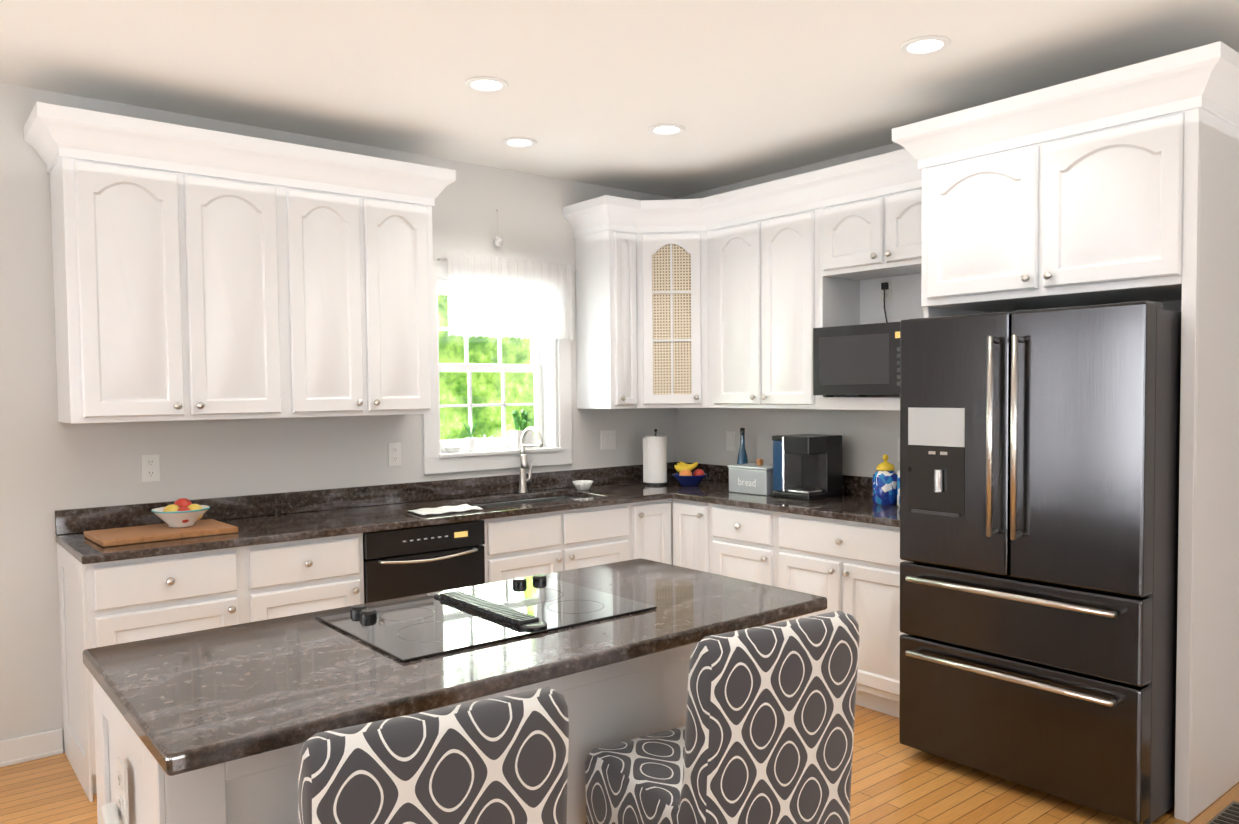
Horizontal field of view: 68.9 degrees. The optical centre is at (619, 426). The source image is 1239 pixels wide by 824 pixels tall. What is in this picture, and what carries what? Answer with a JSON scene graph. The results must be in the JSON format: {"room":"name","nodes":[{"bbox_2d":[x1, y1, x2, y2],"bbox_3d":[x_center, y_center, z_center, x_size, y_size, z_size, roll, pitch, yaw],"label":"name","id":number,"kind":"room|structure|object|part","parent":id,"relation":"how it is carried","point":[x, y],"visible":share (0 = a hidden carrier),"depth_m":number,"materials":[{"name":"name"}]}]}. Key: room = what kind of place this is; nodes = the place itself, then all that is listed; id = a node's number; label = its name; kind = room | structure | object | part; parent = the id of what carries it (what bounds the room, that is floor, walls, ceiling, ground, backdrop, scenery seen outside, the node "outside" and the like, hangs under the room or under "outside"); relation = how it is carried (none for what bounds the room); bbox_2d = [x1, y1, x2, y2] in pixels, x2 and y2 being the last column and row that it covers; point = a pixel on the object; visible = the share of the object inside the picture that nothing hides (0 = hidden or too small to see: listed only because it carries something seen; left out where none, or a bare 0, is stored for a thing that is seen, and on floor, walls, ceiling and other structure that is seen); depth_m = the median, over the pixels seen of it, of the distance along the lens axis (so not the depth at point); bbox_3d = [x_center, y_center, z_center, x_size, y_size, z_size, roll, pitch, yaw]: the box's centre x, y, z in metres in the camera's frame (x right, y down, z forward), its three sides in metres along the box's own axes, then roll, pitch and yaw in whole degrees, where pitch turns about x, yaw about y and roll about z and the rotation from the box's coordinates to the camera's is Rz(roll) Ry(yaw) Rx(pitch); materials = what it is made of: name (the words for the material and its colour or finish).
{"room":"kitchen","nodes":[
{"label":"kitchen","id":0,"kind":"room"},
{"bbox_2d":[0,83,677,751],"bbox_3d":[-2.631,0.005,3.631,8.000,2.740,0.200,-2,3,-39],"label":"wall","id":1,"kind":"structure","parent":0,"point":[50,463],"depth_m":3.94,"materials":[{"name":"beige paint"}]},
{"bbox_2d":[0,728,62,767],"bbox_3d":[-3.911,1.382,2.489,4.085,0.105,0.018,-2,3,-39],"label":"baseboard","id":2,"kind":"structure","parent":1,"relation":"attached to","point":[22,749],"depth_m":3.69,"materials":[{"name":"white paint"}]},
{"bbox_2d":[141,454,159,481],"bbox_3d":[-2.058,0.184,3.966,0.072,0.118,0.009,-2,3,-39],"label":"electrical outlet","id":3,"kind":"object","parent":1,"relation":"attached to","point":[150,468],"visible":1,"depth_m":3.96,"materials":[{"name":"white plastic"}]},
{"bbox_2d":[23,102,455,423],"bbox_3d":[-1.597,-0.633,4.054,1.732,1.190,0.414,-2,3,-39],"label":"upper cabinet","id":4,"kind":"object","parent":1,"relation":"attached to","point":[201,274],"visible":1,"depth_m":3.83,"materials":[{"name":"white paint"}]},
{"bbox_3d":[-1.602,-1.143,4.034,1.732,0.170,0.414,-2,3,-39],"label":"crown","id":5,"kind":"part","parent":4,"relation":"part of","materials":[{"name":"white paint"}]},
{"bbox_2d":[388,443,401,465],"bbox_3d":[-1.166,0.146,4.691,0.072,0.118,0.009,-2,3,-39],"label":"electrical outlet","id":6,"kind":"object","parent":1,"relation":"attached to","point":[394,455],"visible":1,"depth_m":4.69,"materials":[{"name":"white plastic"}]},
{"bbox_2d":[55,462,872,534],"bbox_3d":[-0.284,0.368,4.000,3.513,0.102,2.203,-2,3,-39],"label":"backsplash","id":7,"kind":"structure","parent":1,"relation":"attached to","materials":[{"name":"brown stone"}]},
{"bbox_2d":[422,261,571,473],"bbox_3d":[-0.725,-0.327,5.147,0.966,1.131,0.230,-2,3,-39],"label":"window","id":8,"kind":"structure","parent":1,"relation":"in","point":[548,356],"depth_m":5.24,"materials":[{"name":"white paint"}]},
{"bbox_2d":[509,409,532,448],"bbox_3d":[-0.576,0.015,5.253,0.134,0.228,0.090,-2,3,-39],"label":"potted plant","id":9,"kind":"object","parent":8,"relation":"on","point":[515,435],"depth_m":5.23,"materials":[{"name":"white ceramic"}]},
{"bbox_2d":[494,209,502,245],"bbox_3d":[-0.672,-1.101,5.018,0.054,0.205,0.053,-2,3,-39],"label":"hanging ornament","id":10,"kind":"object","parent":1,"relation":"hanging from","point":[498,240],"visible":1,"depth_m":5.00,"materials":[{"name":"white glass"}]},
{"bbox_2d":[437,252,576,340],"bbox_3d":[-0.602,-0.714,5.083,0.895,0.450,0.069,-2,3,-39],"label":"valance curtain","id":11,"kind":"object","parent":1,"relation":"attached to","point":[491,297],"visible":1,"depth_m":5.04,"materials":[{"name":"fabric"}]},
{"bbox_2d":[601,430,615,449],"bbox_3d":[-0.068,0.085,5.581,0.115,0.118,0.010,-2,3,-39],"label":"outlet","id":12,"kind":"object","parent":1,"relation":"attached to","point":[608,439],"visible":1,"depth_m":5.58,"materials":[{"name":"white plastic"}]},
{"bbox_2d":[0,704,1238,823],"bbox_3d":[-0.282,1.492,0.817,8.000,0.060,7.600,-2,3,-39],"label":"floor","id":13,"kind":"structure","parent":0,"point":[894,780],"depth_m":3.33,"materials":[{"name":"brown wood"}]},
{"bbox_2d":[57,543,248,801],"bbox_3d":[-1.917,0.923,3.704,0.560,0.884,0.629,-2,3,-39],"label":"base cabinet","id":14,"kind":"object","parent":13,"relation":"on","point":[101,604],"depth_m":3.46,"materials":[{"name":"white paint"}]},
{"bbox_2d":[249,533,363,621],"bbox_3d":[-1.502,0.906,4.042,0.510,0.884,0.629,-2,3,-39],"label":"base cabinet","id":15,"kind":"object","parent":13,"relation":"on","point":[289,578],"depth_m":3.78,"materials":[{"name":"white paint"}]},
{"bbox_2d":[83,646,694,823],"bbox_3d":[-0.386,0.962,2.314,1.640,0.884,0.622,-2,3,-39],"label":"kitchen island","id":16,"kind":"object","parent":13,"relation":"on","point":[647,696],"depth_m":1.95,"materials":[{"name":"white paint"}]},
{"bbox_2d":[117,756,128,823],"bbox_3d":[-0.989,0.726,1.795,0.009,0.118,0.072,-2,3,-39],"label":"outlet","id":17,"kind":"object","parent":16,"relation":"attached to","point":[122,769],"depth_m":1.78,"materials":[{"name":"white plastic"}]},
{"bbox_2d":[82,558,826,781],"bbox_3d":[-0.321,0.503,2.258,1.660,0.035,0.790,-2,3,-39],"label":"island countertop","id":18,"kind":"structure","parent":16,"relation":"on","point":[209,699],"depth_m":1.91,"materials":[{"name":"grey stone"}]},
{"bbox_2d":[315,574,656,661],"bbox_3d":[-0.340,0.470,2.331,0.715,0.024,0.510,-2,3,-39],"label":"cooktop","id":19,"kind":"object","parent":18,"relation":"in","point":[444,622],"visible":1,"depth_m":2.27,"materials":[{"name":"black glass"}]},
{"bbox_2d":[434,591,546,629],"bbox_3d":[-0.343,0.469,2.335,0.068,0.014,0.497,-2,3,-39],"label":"vent grille","id":20,"kind":"object","parent":19,"relation":"attached to","point":[513,619],"depth_m":2.29,"materials":[{"name":"black metal"}]},
{"bbox_2d":[363,520,484,603],"bbox_3d":[-1.056,0.888,4.372,0.592,0.873,0.661,-2,3,-39],"label":"dishwasher","id":21,"kind":"object","parent":13,"relation":"on","point":[404,562],"visible":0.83,"depth_m":4.12,"materials":[{"name":"black plastic"}]},
{"bbox_3d":[-0.862,0.599,4.119,0.486,0.032,0.037,-2,3,-39],"label":"handle","id":22,"kind":"part","parent":21,"relation":"part of","materials":[{"name":"silver metal"}]},
{"bbox_2d":[298,687,568,823],"bbox_3d":[-0.368,0.925,1.545,0.404,1.018,0.502,-2,3,-31],"label":"stool","id":23,"kind":"object","parent":13,"relation":"on","point":[501,760],"visible":1,"depth_m":1.32,"materials":[{"name":"fabric"}]},
{"bbox_2d":[557,495,672,570],"bbox_3d":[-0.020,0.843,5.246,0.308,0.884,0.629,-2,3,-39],"label":"base cabinet","id":24,"kind":"object","parent":13,"relation":"on","point":[600,535],"depth_m":4.84,"materials":[{"name":"white paint"}]},
{"bbox_2d":[673,499,704,571],"bbox_3d":[0.627,0.838,5.191,0.629,0.884,0.313,-2,3,-39],"label":"base cabinet","id":25,"kind":"object","parent":13,"relation":"on","point":[688,516],"depth_m":4.98,"materials":[{"name":"white paint"}]},
{"bbox_2d":[55,462,725,563],"bbox_3d":[-0.773,0.366,4.602,3.513,0.134,0.654,-2,3,-39],"label":"countertop","id":26,"kind":"structure","parent":25,"relation":"on","point":[258,519],"depth_m":4.30,"materials":[{"name":"brown stone"}]},
{"bbox_2d":[84,519,237,546],"bbox_3d":[-1.881,0.434,3.713,0.511,0.024,0.357,-2,3,-39],"label":"cutting board","id":27,"kind":"object","parent":26,"relation":"on","point":[136,534],"visible":1,"depth_m":3.64,"materials":[{"name":"brown wood"}]},
{"bbox_2d":[151,498,209,527],"bbox_3d":[-1.832,0.360,3.777,0.224,0.114,0.224,-2,3,-39],"label":"fruit bowl","id":28,"kind":"object","parent":27,"relation":"on","point":[182,512],"visible":1,"depth_m":3.73,"materials":[{"name":"white ceramic"}]},
{"bbox_2d":[408,504,482,514],"bbox_3d":[-0.840,0.403,4.367,0.340,0.010,0.200,-2,3,-39],"label":"dish towel","id":29,"kind":"object","parent":26,"relation":"on","point":[446,509],"visible":1,"depth_m":4.35,"materials":[{"name":"white fabric"}]},
{"bbox_2d":[475,496,578,507],"bbox_3d":[-0.482,0.512,4.868,0.764,0.184,0.404,-2,3,-39],"label":"sink","id":30,"kind":"object","parent":26,"relation":"in","point":[520,502],"visible":0.12,"depth_m":5.06,"materials":[{"name":"silver metal"}]},
{"bbox_2d":[518,426,542,492],"bbox_3d":[-0.479,0.189,5.062,0.097,0.378,0.227,-2,3,-39],"label":"faucet","id":31,"kind":"object","parent":26,"relation":"on","point":[522,477],"visible":1,"depth_m":5.10,"materials":[{"name":"silver metal"}]},
{"bbox_2d":[572,480,592,490],"bbox_3d":[-0.211,0.343,5.224,0.128,0.052,0.128,-2,3,-39],"label":"bowl","id":32,"kind":"object","parent":26,"relation":"on","point":[582,485],"visible":1,"depth_m":5.19,"materials":[{"name":"white ceramic"}]},
{"bbox_2d":[643,429,668,485],"bbox_3d":[0.211,0.185,5.499,0.183,0.338,0.156,-2,3,-39],"label":"paper towel holder","id":33,"kind":"object","parent":26,"relation":"on","point":[655,460],"visible":1,"depth_m":5.45,"materials":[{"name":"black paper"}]},
{"bbox_2d":[672,461,706,485],"bbox_3d":[0.422,0.284,5.441,0.216,0.140,0.216,-2,3,-39],"label":"fruit bowl","id":34,"kind":"object","parent":26,"relation":"on","point":[685,476],"visible":1,"depth_m":5.40,"materials":[{"name":"blue ceramic"}]},
{"bbox_2d":[585,611,859,823],"bbox_3d":[0.214,0.901,2.018,0.404,1.018,0.502,-2,3,-32],"label":"stool","id":35,"kind":"object","parent":13,"relation":"on","point":[765,735],"visible":1,"depth_m":1.81,"materials":[{"name":"fabric"}]},
{"bbox_2d":[705,503,768,584],"bbox_3d":[0.872,0.848,4.891,0.629,0.884,0.462,-2,3,-39],"label":"base cabinet","id":36,"kind":"object","parent":13,"relation":"on","point":[736,538],"depth_m":4.70,"materials":[{"name":"white paint"}]},
{"bbox_2d":[769,511,906,717],"bbox_3d":[1.273,0.863,4.398,0.629,0.884,0.808,-2,3,-39],"label":"base cabinet","id":37,"kind":"object","parent":13,"relation":"on","point":[851,567],"depth_m":4.14,"materials":[{"name":"white paint"}]},
{"bbox_2d":[671,466,899,526],"bbox_3d":[1.037,0.345,4.642,0.654,0.134,1.530,-2,3,-39],"label":"countertop","id":38,"kind":"structure","parent":37,"relation":"on","point":[855,504],"depth_m":4.67,"materials":[{"name":"brown stone"}]},
{"bbox_2d":[737,428,747,463],"bbox_3d":[0.727,0.181,5.338,0.076,0.347,0.076,-2,3,-39],"label":"bottle","id":39,"kind":"object","parent":38,"relation":"on","point":[742,458],"visible":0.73,"depth_m":5.32,"materials":[{"name":"blue glass"}]},
{"bbox_2d":[727,459,776,495],"bbox_3d":[0.780,0.275,5.016,0.220,0.185,0.290,-2,3,-39],"label":"bread box","id":40,"kind":"object","parent":38,"relation":"on","point":[756,478],"visible":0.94,"depth_m":4.94,"materials":[{"name":"grey metal"}]},
{"bbox_2d":[772,434,841,500],"bbox_3d":[0.995,0.211,4.796,0.280,0.325,0.250,-2,3,-39],"label":"coffee maker","id":41,"kind":"object","parent":38,"relation":"on","point":[807,467],"visible":1,"depth_m":4.75,"materials":[{"name":"black plastic"}]},
{"bbox_2d":[873,454,896,504],"bbox_3d":[1.317,0.261,4.473,0.124,0.245,0.124,-2,3,-39],"label":"canister","id":42,"kind":"object","parent":38,"relation":"on","point":[885,484],"visible":0.98,"depth_m":4.43,"materials":[{"name":"blue ceramic"}]},
{"bbox_2d":[897,470,899,506],"bbox_3d":[1.410,0.250,4.342,0.148,0.275,0.148,-2,3,-39],"label":"canister","id":43,"kind":"object","parent":38,"relation":"on","point":[898,488],"depth_m":4.34,"materials":[{"name":"blue ceramic"}]},
{"bbox_2d":[899,301,1180,823],"bbox_3d":[1.724,0.452,3.534,0.936,1.765,0.906,-2,3,-39],"label":"refrigerator","id":44,"kind":"object","parent":13,"relation":"on","point":[1039,481],"visible":0.92,"depth_m":3.16,"materials":[{"name":"grey metal"}]},
{"bbox_2d":[1206,801,1238,823],"bbox_3d":[2.092,1.345,3.061,0.360,0.008,0.130,-2,3,-39],"label":"floor vent","id":45,"kind":"object","parent":13,"relation":"in","point":[1229,814],"visible":1,"depth_m":3.11,"materials":[{"name":"silver metal"}]},
{"bbox_2d":[0,0,1238,197],"bbox_3d":[-0.311,-1.335,0.706,8.000,0.120,7.600,-2,3,-39],"label":"ceiling","id":46,"kind":"structure","parent":0,"point":[594,91],"depth_m":3.47,"materials":[{"name":"paint"}]},
{"bbox_2d":[465,76,507,92],"bbox_3d":[-0.539,-1.395,3.665,0.176,0.028,0.176,-2,3,-39],"label":"recessed light","id":47,"kind":"object","parent":46,"relation":"in","point":[486,84],"visible":0.9,"depth_m":3.67,"materials":[{"name":"white paint"}]},
{"bbox_2d":[502,137,536,147],"bbox_3d":[-0.501,-1.429,4.521,0.176,0.028,0.176,-2,3,-39],"label":"recessed light","id":48,"kind":"object","parent":46,"relation":"in","point":[519,142],"visible":0.96,"depth_m":4.53,"materials":[{"name":"white paint"}]},
{"bbox_2d":[648,124,684,135],"bbox_3d":[0.225,-1.429,4.325,0.176,0.028,0.176,-2,3,-39],"label":"recessed light","id":49,"kind":"object","parent":46,"relation":"in","point":[665,129],"visible":0.96,"depth_m":4.33,"materials":[{"name":"white paint"}]},
{"bbox_2d":[900,35,950,54],"bbox_3d":[1.114,-1.398,3.296,0.176,0.028,0.176,-2,3,-39],"label":"recessed light","id":50,"kind":"object","parent":46,"relation":"in","point":[924,45],"visible":0.98,"depth_m":3.29,"materials":[{"name":"white paint"}]},
{"bbox_2d":[675,143,1181,476],"bbox_3d":[2.792,-0.032,3.143,0.200,2.740,7.400,-2,3,-39],"label":"wall","id":51,"kind":"structure","parent":0,"point":[870,439],"depth_m":5.22,"materials":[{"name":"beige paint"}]},
{"bbox_2d":[563,190,738,408],"bbox_3d":[0.479,-0.695,5.075,0.904,1.191,1.448,-2,3,-39],"label":"upper cabinet","id":52,"kind":"object","parent":51,"relation":"attached to","point":[657,302],"depth_m":5.23,"materials":[{"name":"white paint"}]},
{"bbox_2d":[726,431,734,450],"bbox_3d":[0.684,0.092,5.572,0.010,0.118,0.072,-2,3,-39],"label":"outlet","id":53,"kind":"object","parent":51,"relation":"attached to","point":[730,441],"visible":1,"depth_m":5.57,"materials":[{"name":"white plastic"}]},
{"bbox_2d":[735,156,874,409],"bbox_3d":[1.171,-0.668,4.225,0.904,1.191,0.784,-2,3,-39],"label":"upper cabinet","id":54,"kind":"object","parent":51,"relation":"attached to","point":[805,242],"depth_m":4.71,"materials":[{"name":"white paint"}]},
{"bbox_2d":[813,322,899,396],"bbox_3d":[1.313,-0.319,4.426,0.397,0.345,0.600,-2,3,-39],"label":"microwave","id":55,"kind":"object","parent":54,"relation":"in","point":[862,360],"visible":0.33,"depth_m":4.33,"materials":[{"name":"black plastic"}]},
{"bbox_3d":[1.362,-0.631,4.638,0.032,0.211,0.039,-2,3,-39],"label":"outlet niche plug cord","id":56,"kind":"part","parent":54,"relation":"part of","materials":[{"name":"black plastic"}]},
{"bbox_2d":[898,438,899,460],"bbox_3d":[1.455,0.121,4.626,0.009,0.118,0.072,-2,3,-39],"label":"electrical outlet","id":57,"kind":"object","parent":51,"relation":"attached to","point":[898,449],"visible":0.06,"depth_m":4.65,"materials":[{"name":"white plastic"}]},
{"bbox_2d":[875,41,1238,424],"bbox_3d":[1.764,-0.646,3.497,0.904,1.191,1.136,-2,3,-39],"label":"upper cabinet","id":58,"kind":"object","parent":51,"relation":"attached to","point":[1115,187],"depth_m":3.26,"materials":[{"name":"white paint"}]},
{"bbox_3d":[1.067,-1.182,4.326,0.904,0.170,3.329,-2,3,-39],"label":"crown","id":59,"kind":"part","parent":58,"relation":"part of","materials":[{"name":"white paint"}]},
{"label":"outside","id":60,"kind":"structure","parent":0,"visible":0},
{"bbox_2d":[438,294,534,439],"bbox_3d":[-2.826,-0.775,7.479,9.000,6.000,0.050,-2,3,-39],"label":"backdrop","id":61,"kind":"structure","parent":60,"point":[446,380],"depth_m":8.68,"materials":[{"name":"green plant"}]}
]}

